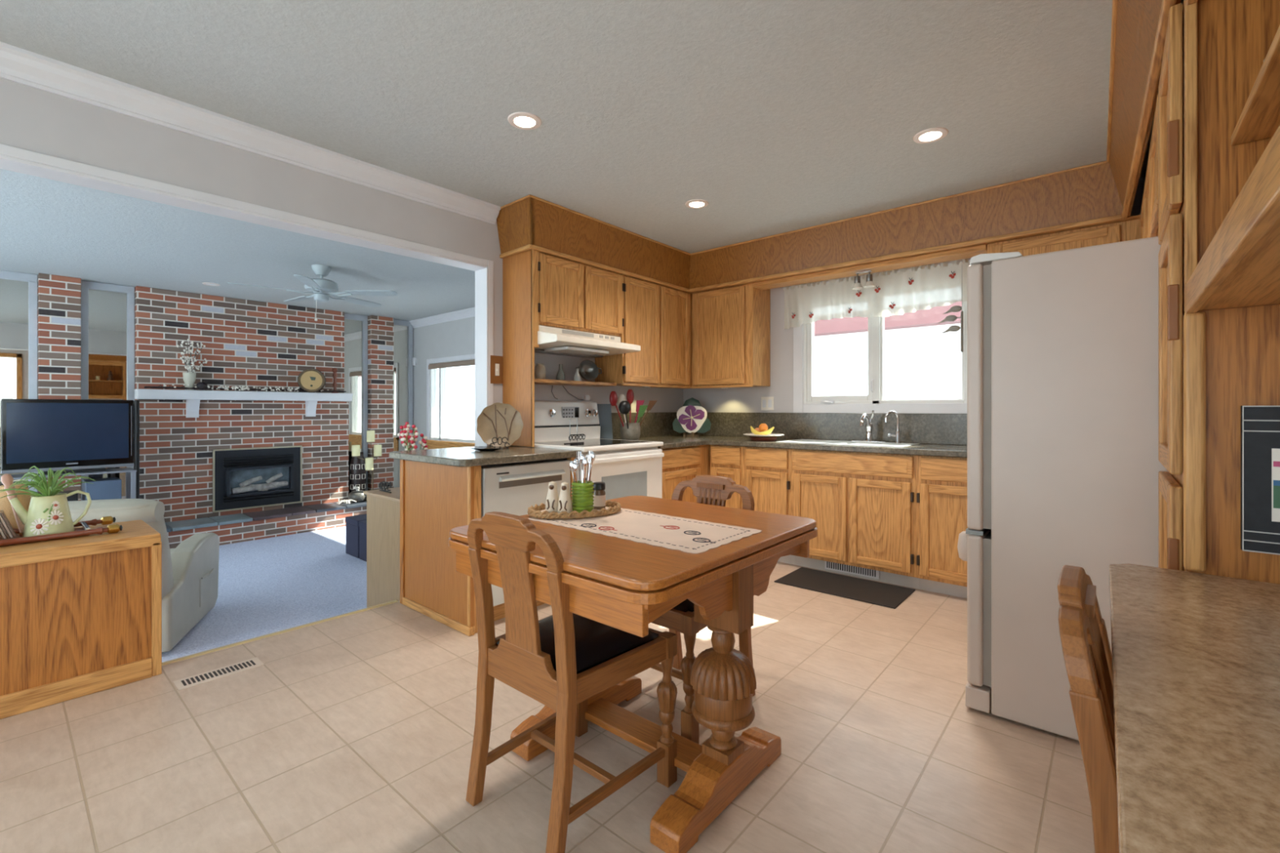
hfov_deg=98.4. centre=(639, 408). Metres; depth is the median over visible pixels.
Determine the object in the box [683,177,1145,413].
wall
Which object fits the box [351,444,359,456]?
pillar candle
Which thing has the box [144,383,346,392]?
garland
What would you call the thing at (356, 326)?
wall mirror
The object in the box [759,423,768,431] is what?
orange
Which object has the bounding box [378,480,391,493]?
scroll
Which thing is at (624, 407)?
ladle
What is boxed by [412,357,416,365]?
wall sensor
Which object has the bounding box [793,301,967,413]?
window
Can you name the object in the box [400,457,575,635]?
base cabinet
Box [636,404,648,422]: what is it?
spatula
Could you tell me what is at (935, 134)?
recessed light
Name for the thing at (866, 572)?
vent
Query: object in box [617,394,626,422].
serving spoon
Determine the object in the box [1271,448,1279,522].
print
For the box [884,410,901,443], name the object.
faucet
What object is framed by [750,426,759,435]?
banana
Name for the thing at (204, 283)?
recessed light
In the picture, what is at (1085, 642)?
dining chair
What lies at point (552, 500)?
shaker
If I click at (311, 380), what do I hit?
wooden keg
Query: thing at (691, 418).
plaque
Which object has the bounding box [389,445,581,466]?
countertop
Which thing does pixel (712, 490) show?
dining chair
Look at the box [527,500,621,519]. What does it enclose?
wicker tray
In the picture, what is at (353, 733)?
floor
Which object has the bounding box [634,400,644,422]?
spatula
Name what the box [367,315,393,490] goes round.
brick pillar
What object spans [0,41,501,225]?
trim
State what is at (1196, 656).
countertop
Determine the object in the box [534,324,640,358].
range hood
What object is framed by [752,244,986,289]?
valance board
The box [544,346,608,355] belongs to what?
light
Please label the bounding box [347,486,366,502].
vase
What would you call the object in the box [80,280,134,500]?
wall mirror
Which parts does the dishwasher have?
handle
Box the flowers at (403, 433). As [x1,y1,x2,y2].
[397,422,427,450]
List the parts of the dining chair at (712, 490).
seat rail, leg, seat, leg, seat rail, crest rail, leg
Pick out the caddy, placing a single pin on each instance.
(577, 434)
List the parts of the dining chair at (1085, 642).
crest rail, leg, leg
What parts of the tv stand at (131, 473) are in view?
leg, leg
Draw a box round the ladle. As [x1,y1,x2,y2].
[618,400,631,428]
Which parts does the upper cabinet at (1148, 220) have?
door, door, panel, door, panel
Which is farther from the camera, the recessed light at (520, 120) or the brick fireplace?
the brick fireplace
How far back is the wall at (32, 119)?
2.69 m
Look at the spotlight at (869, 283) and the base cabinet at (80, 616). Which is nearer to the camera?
the base cabinet at (80, 616)
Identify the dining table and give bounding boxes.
[448,495,817,852]
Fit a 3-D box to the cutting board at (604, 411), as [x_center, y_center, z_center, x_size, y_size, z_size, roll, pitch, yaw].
[-0.300,0.104,4.471,0.034,0.289,0.200,0,0,41]
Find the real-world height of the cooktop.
0.030 m
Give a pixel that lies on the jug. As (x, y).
(540, 370)
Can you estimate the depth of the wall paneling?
1.31 m
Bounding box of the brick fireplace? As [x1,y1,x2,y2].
[133,285,366,548]
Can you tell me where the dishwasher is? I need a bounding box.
[480,457,570,606]
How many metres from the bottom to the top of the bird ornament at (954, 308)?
0.619 m
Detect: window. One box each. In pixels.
[425,354,475,448]
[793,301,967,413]
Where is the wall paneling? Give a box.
[1158,0,1279,583]
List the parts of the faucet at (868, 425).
spout, deck plate, lever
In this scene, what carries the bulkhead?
attached to the ceiling
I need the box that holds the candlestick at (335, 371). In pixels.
[330,368,338,393]
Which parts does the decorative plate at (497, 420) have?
painted stem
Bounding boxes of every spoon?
[568,460,575,482]
[572,462,577,483]
[573,458,577,481]
[579,453,585,483]
[582,457,587,483]
[588,451,595,482]
[609,391,623,426]
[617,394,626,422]
[626,389,634,422]
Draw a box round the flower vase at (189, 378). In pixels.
[176,338,207,390]
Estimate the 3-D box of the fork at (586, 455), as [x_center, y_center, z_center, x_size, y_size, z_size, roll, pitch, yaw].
[-0.187,0.257,1.953,0.029,0.187,0.010,0,0,35]
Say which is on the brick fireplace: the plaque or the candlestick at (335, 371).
the candlestick at (335, 371)
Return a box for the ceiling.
[0,0,1183,320]
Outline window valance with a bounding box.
[782,257,970,328]
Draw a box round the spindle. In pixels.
[0,473,24,533]
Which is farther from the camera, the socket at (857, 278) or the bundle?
the bundle
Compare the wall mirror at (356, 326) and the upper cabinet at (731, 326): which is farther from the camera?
the wall mirror at (356, 326)
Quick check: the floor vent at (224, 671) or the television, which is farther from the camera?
the television
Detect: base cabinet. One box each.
[0,520,161,719]
[363,487,399,607]
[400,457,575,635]
[662,444,710,502]
[710,444,744,508]
[743,446,795,564]
[791,448,919,589]
[915,455,968,598]
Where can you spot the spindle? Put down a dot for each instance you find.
(6, 479)
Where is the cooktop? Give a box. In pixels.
[533,438,663,452]
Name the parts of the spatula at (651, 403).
handle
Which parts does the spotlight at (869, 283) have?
bulb, bulb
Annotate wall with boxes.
[0,78,683,413]
[413,316,475,449]
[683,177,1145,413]
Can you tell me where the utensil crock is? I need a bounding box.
[620,422,639,440]
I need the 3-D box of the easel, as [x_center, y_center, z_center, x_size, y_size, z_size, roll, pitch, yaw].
[-0.890,0.202,3.511,0.122,0.093,0.116,0,0,-13]
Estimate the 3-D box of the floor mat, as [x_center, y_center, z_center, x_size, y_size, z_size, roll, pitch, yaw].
[1.317,1.146,3.580,0.760,0.008,0.430,0,0,41]
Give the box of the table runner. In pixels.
[528,508,761,553]
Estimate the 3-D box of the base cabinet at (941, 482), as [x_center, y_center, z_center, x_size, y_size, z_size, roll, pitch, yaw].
[2.238,0.721,3.410,0.840,0.857,0.619,0,0,41]
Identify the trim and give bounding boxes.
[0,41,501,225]
[0,143,493,446]
[161,600,398,665]
[408,306,475,328]
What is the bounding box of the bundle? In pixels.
[336,499,356,504]
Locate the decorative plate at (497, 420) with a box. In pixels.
[476,402,523,446]
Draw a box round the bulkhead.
[496,0,1181,293]
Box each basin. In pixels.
[790,440,846,444]
[844,442,908,446]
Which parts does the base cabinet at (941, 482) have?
door, drawer, panel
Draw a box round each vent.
[173,657,264,690]
[825,560,879,578]
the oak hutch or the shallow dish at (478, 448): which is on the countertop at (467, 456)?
the shallow dish at (478, 448)
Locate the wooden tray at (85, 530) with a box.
[0,515,122,546]
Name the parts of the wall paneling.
panel, panel, panel, door, door, door, finger pull, finger pull, finger pull, corner post, panel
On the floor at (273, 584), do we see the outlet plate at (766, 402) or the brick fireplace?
the brick fireplace
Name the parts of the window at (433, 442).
sill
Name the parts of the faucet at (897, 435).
lever, spout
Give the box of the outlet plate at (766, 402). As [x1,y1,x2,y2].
[760,396,773,410]
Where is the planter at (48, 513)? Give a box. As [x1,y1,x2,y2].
[0,466,94,537]
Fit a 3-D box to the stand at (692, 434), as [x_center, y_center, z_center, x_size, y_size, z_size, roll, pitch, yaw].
[0.463,0.230,5.011,0.120,0.040,0.088,0,0,41]
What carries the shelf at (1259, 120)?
attached to the oak hutch
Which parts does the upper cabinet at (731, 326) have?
panel, door, light rail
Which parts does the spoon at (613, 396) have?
handle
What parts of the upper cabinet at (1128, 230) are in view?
panel, door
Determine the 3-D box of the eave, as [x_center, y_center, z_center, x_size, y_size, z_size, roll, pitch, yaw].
[5.748,-1.220,5.708,10.700,0.260,0.650,0,0,41]
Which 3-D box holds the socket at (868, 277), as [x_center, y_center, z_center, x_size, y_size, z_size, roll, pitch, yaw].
[1.652,-0.940,3.974,0.044,0.050,0.043,0,0,41]
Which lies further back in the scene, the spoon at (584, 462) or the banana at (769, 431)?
the banana at (769, 431)
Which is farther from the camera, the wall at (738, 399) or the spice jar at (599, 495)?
the wall at (738, 399)
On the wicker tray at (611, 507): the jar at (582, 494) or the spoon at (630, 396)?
the jar at (582, 494)
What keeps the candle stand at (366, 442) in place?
on the brick fireplace
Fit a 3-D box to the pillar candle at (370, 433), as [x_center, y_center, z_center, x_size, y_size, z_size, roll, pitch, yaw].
[-3.692,0.374,7.570,0.100,0.154,0.100,0,0,41]
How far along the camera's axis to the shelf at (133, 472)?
5.27 m
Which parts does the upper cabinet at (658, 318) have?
door, panel, light rail, door, panel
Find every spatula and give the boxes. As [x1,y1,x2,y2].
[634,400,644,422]
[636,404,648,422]
[640,400,657,426]
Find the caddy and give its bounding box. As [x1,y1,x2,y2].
[564,417,585,444]
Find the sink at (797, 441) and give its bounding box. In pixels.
[775,439,919,447]
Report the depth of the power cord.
4.21 m
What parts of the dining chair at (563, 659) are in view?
leg, crest rail, seat rail, seat rail, leg, seat, leg, seat rail, seat rail, leg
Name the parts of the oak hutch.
rail, rail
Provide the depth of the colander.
4.22 m
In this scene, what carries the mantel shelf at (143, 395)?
attached to the brick fireplace
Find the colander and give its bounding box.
[575,360,601,380]
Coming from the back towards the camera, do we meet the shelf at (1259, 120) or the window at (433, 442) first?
the window at (433, 442)
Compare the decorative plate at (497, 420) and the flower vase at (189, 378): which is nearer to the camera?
the decorative plate at (497, 420)
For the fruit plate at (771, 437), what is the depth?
4.29 m
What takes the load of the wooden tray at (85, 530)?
on the base cabinet at (80, 616)
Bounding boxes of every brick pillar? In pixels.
[37,273,80,500]
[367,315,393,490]
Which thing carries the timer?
on the range
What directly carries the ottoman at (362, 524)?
on the floor at (273, 584)
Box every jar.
[571,480,594,514]
[592,481,605,509]
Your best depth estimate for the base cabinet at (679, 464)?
4.21 m
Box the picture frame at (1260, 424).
[1240,405,1279,555]
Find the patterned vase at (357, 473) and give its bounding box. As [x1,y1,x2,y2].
[349,451,366,492]
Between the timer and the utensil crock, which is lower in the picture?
the utensil crock
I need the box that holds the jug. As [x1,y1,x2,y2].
[534,363,546,378]
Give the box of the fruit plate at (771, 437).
[743,433,783,440]
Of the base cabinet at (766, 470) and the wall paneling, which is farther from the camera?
the base cabinet at (766, 470)
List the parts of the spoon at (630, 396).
handle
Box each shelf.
[0,467,137,480]
[133,389,353,401]
[534,378,616,386]
[1231,25,1279,145]
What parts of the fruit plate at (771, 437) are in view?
plate, dish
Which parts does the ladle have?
handle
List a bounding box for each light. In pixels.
[202,282,220,286]
[507,111,541,129]
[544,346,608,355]
[684,199,708,208]
[912,127,948,143]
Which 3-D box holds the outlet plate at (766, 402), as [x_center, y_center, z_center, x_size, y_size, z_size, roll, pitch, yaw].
[1.105,-0.046,4.789,0.120,0.117,0.009,0,0,41]
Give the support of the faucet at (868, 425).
on the countertop at (938, 434)
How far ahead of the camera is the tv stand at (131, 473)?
5.43 m
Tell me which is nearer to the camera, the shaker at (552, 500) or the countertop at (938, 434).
the shaker at (552, 500)
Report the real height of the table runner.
0.004 m
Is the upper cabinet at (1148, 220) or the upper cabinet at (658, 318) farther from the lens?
the upper cabinet at (658, 318)
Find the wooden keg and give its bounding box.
[297,368,325,392]
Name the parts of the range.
knob, control panel, knob, glass, knob, oven door, handle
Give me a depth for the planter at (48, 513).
2.29 m
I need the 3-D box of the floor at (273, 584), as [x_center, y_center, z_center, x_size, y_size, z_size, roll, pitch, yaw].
[-3.844,1.560,4.428,5.100,0.050,6.920,0,0,41]
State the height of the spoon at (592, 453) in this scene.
0.199 m
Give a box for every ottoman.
[345,514,366,558]
[359,520,366,561]
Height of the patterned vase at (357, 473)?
0.660 m
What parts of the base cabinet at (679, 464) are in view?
panel, drawer, door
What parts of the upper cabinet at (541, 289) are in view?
panel, door, panel, door, panel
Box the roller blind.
[428,359,475,368]
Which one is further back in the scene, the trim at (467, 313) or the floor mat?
the trim at (467, 313)
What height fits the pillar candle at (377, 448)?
0.154 m
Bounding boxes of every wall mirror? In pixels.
[0,270,37,493]
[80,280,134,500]
[344,313,368,493]
[393,319,413,487]
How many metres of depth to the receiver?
5.32 m
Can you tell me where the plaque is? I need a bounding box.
[672,397,711,433]
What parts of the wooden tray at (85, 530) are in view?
rail, rail, knob, knob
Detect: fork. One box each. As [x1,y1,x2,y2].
[576,451,581,483]
[586,455,591,483]
[587,450,592,482]
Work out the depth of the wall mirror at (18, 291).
5.47 m
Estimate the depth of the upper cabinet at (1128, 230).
3.18 m
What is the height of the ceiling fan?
0.524 m
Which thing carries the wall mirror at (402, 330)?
attached to the wall
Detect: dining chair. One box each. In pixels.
[466,511,677,852]
[650,475,755,743]
[1057,564,1119,852]
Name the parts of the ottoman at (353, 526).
lid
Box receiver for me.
[82,477,121,500]
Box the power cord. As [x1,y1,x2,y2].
[551,385,582,399]
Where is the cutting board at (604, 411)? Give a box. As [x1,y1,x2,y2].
[596,404,613,439]
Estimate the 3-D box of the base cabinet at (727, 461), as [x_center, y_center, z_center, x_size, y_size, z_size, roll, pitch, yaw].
[0.873,0.721,4.583,0.310,0.857,0.615,0,0,41]
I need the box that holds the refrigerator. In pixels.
[957,235,1169,740]
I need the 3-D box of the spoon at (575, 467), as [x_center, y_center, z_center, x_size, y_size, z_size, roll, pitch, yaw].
[-0.220,0.269,1.946,0.024,0.163,0.037,0,0,41]
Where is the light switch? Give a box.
[490,355,502,384]
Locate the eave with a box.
[814,301,961,336]
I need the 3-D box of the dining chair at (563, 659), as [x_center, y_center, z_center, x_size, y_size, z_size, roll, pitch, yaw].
[-0.209,0.718,1.669,0.459,0.865,0.497,0,0,41]
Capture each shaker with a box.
[545,481,559,512]
[557,482,572,513]
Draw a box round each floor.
[0,561,1094,852]
[161,526,366,662]
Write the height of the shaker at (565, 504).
0.116 m
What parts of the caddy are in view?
handle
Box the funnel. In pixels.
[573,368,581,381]
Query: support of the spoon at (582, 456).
in the jar at (582, 494)
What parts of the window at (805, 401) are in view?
casement sash, handle, fixed sash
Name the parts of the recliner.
backrest, arm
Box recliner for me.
[67,498,219,653]
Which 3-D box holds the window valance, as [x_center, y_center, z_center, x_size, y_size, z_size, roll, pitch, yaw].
[1.705,-0.847,4.156,1.360,0.366,0.074,0,0,41]
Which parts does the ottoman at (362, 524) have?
lid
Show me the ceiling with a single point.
(780, 116)
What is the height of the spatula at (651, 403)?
0.294 m
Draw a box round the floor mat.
[773,567,915,608]
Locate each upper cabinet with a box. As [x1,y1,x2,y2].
[502,249,624,447]
[595,275,708,388]
[691,283,769,388]
[986,218,1139,256]
[1139,93,1158,239]
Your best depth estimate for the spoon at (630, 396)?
4.43 m
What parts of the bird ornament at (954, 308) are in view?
rod, cord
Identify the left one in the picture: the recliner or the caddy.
the recliner
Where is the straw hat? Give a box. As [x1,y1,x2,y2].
[0,483,31,534]
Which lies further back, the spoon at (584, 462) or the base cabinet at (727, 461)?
the base cabinet at (727, 461)
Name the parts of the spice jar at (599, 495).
lid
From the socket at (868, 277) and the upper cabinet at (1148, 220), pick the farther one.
the socket at (868, 277)
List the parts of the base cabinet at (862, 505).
panel, door, panel, panel, door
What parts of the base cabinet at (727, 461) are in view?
panel, drawer, door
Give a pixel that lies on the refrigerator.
(1064, 465)
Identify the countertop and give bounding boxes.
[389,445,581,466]
[611,412,967,457]
[1108,563,1279,852]
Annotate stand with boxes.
[0,467,137,498]
[351,441,382,489]
[683,432,698,436]
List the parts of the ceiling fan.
blade, blade, blade, blade, blade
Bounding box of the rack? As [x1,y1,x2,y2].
[0,510,19,539]
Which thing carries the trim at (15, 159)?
attached to the wall at (32, 119)
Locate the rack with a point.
(6, 531)
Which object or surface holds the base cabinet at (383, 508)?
on the floor at (273, 584)
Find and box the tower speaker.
[133,400,139,498]
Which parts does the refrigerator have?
handle, door, door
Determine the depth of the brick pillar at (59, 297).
5.58 m
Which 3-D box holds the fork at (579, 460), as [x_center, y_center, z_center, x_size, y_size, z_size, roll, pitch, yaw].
[-0.215,0.252,1.993,0.014,0.196,0.033,0,0,-36]
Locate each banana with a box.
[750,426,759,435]
[758,426,773,435]
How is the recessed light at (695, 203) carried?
in the ceiling
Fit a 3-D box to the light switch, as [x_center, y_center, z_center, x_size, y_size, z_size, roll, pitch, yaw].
[-0.970,-0.265,3.736,0.024,0.190,0.101,0,0,41]
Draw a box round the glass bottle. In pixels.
[556,364,564,380]
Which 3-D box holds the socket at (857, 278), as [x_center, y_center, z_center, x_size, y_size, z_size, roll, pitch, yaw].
[1.586,-0.940,4.030,0.044,0.050,0.043,0,0,41]
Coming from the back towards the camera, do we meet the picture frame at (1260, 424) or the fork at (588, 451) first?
the fork at (588, 451)
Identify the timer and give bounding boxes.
[583,395,590,400]
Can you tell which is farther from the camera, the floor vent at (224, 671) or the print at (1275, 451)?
the floor vent at (224, 671)
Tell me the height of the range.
1.210 m
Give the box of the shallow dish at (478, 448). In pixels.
[471,446,504,450]
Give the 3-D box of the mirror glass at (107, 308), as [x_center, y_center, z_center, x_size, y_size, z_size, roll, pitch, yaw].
[-5.746,0.033,5.960,0.014,2.605,0.422,0,0,41]
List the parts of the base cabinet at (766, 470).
panel, drawer, door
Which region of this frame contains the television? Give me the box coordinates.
[0,399,133,475]
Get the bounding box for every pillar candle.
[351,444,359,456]
[364,457,373,470]
[366,430,374,441]
[373,444,382,456]
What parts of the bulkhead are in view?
moulding, moulding, moulding, moulding, moulding, moulding, moulding, moulding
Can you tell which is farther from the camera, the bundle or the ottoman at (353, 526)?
the bundle
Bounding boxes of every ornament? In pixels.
[195,382,207,390]
[937,258,963,351]
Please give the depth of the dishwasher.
3.02 m
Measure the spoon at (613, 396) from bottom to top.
0.362 m
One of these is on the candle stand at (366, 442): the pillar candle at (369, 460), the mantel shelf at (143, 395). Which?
the pillar candle at (369, 460)
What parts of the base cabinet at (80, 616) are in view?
edge rail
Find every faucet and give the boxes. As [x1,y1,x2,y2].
[851,409,884,442]
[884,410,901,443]
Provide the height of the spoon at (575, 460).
0.170 m
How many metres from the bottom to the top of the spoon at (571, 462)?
0.167 m
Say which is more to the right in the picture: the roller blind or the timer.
the timer
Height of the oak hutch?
0.809 m
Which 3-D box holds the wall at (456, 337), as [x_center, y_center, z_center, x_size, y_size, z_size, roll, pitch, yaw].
[-1.651,0.092,7.025,5.050,2.885,0.120,0,0,41]
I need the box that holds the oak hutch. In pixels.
[1184,0,1279,313]
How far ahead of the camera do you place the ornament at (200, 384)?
6.36 m
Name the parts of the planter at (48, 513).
spout, handle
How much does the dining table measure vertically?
0.767 m
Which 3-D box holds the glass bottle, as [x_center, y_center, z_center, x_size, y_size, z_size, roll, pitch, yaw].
[-0.582,-0.265,4.054,0.064,0.125,0.064,0,0,41]
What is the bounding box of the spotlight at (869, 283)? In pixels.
[852,270,875,289]
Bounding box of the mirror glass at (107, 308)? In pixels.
[88,288,127,498]
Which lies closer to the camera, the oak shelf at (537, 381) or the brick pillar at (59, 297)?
the oak shelf at (537, 381)
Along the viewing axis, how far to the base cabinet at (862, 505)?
3.68 m
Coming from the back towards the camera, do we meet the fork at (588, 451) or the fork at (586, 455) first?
the fork at (588, 451)
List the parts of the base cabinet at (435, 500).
panel, moulding, panel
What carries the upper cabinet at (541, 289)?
attached to the wall at (32, 119)
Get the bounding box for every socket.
[853,275,860,283]
[866,274,872,281]
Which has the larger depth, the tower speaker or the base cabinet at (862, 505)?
the tower speaker
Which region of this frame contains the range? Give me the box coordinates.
[533,400,664,500]
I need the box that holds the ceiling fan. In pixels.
[227,264,398,320]
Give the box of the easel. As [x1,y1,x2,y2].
[489,436,509,448]
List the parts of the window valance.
rod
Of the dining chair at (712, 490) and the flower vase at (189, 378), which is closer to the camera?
the dining chair at (712, 490)
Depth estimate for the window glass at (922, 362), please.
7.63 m
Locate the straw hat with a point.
(5, 504)
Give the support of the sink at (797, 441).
in the countertop at (938, 434)

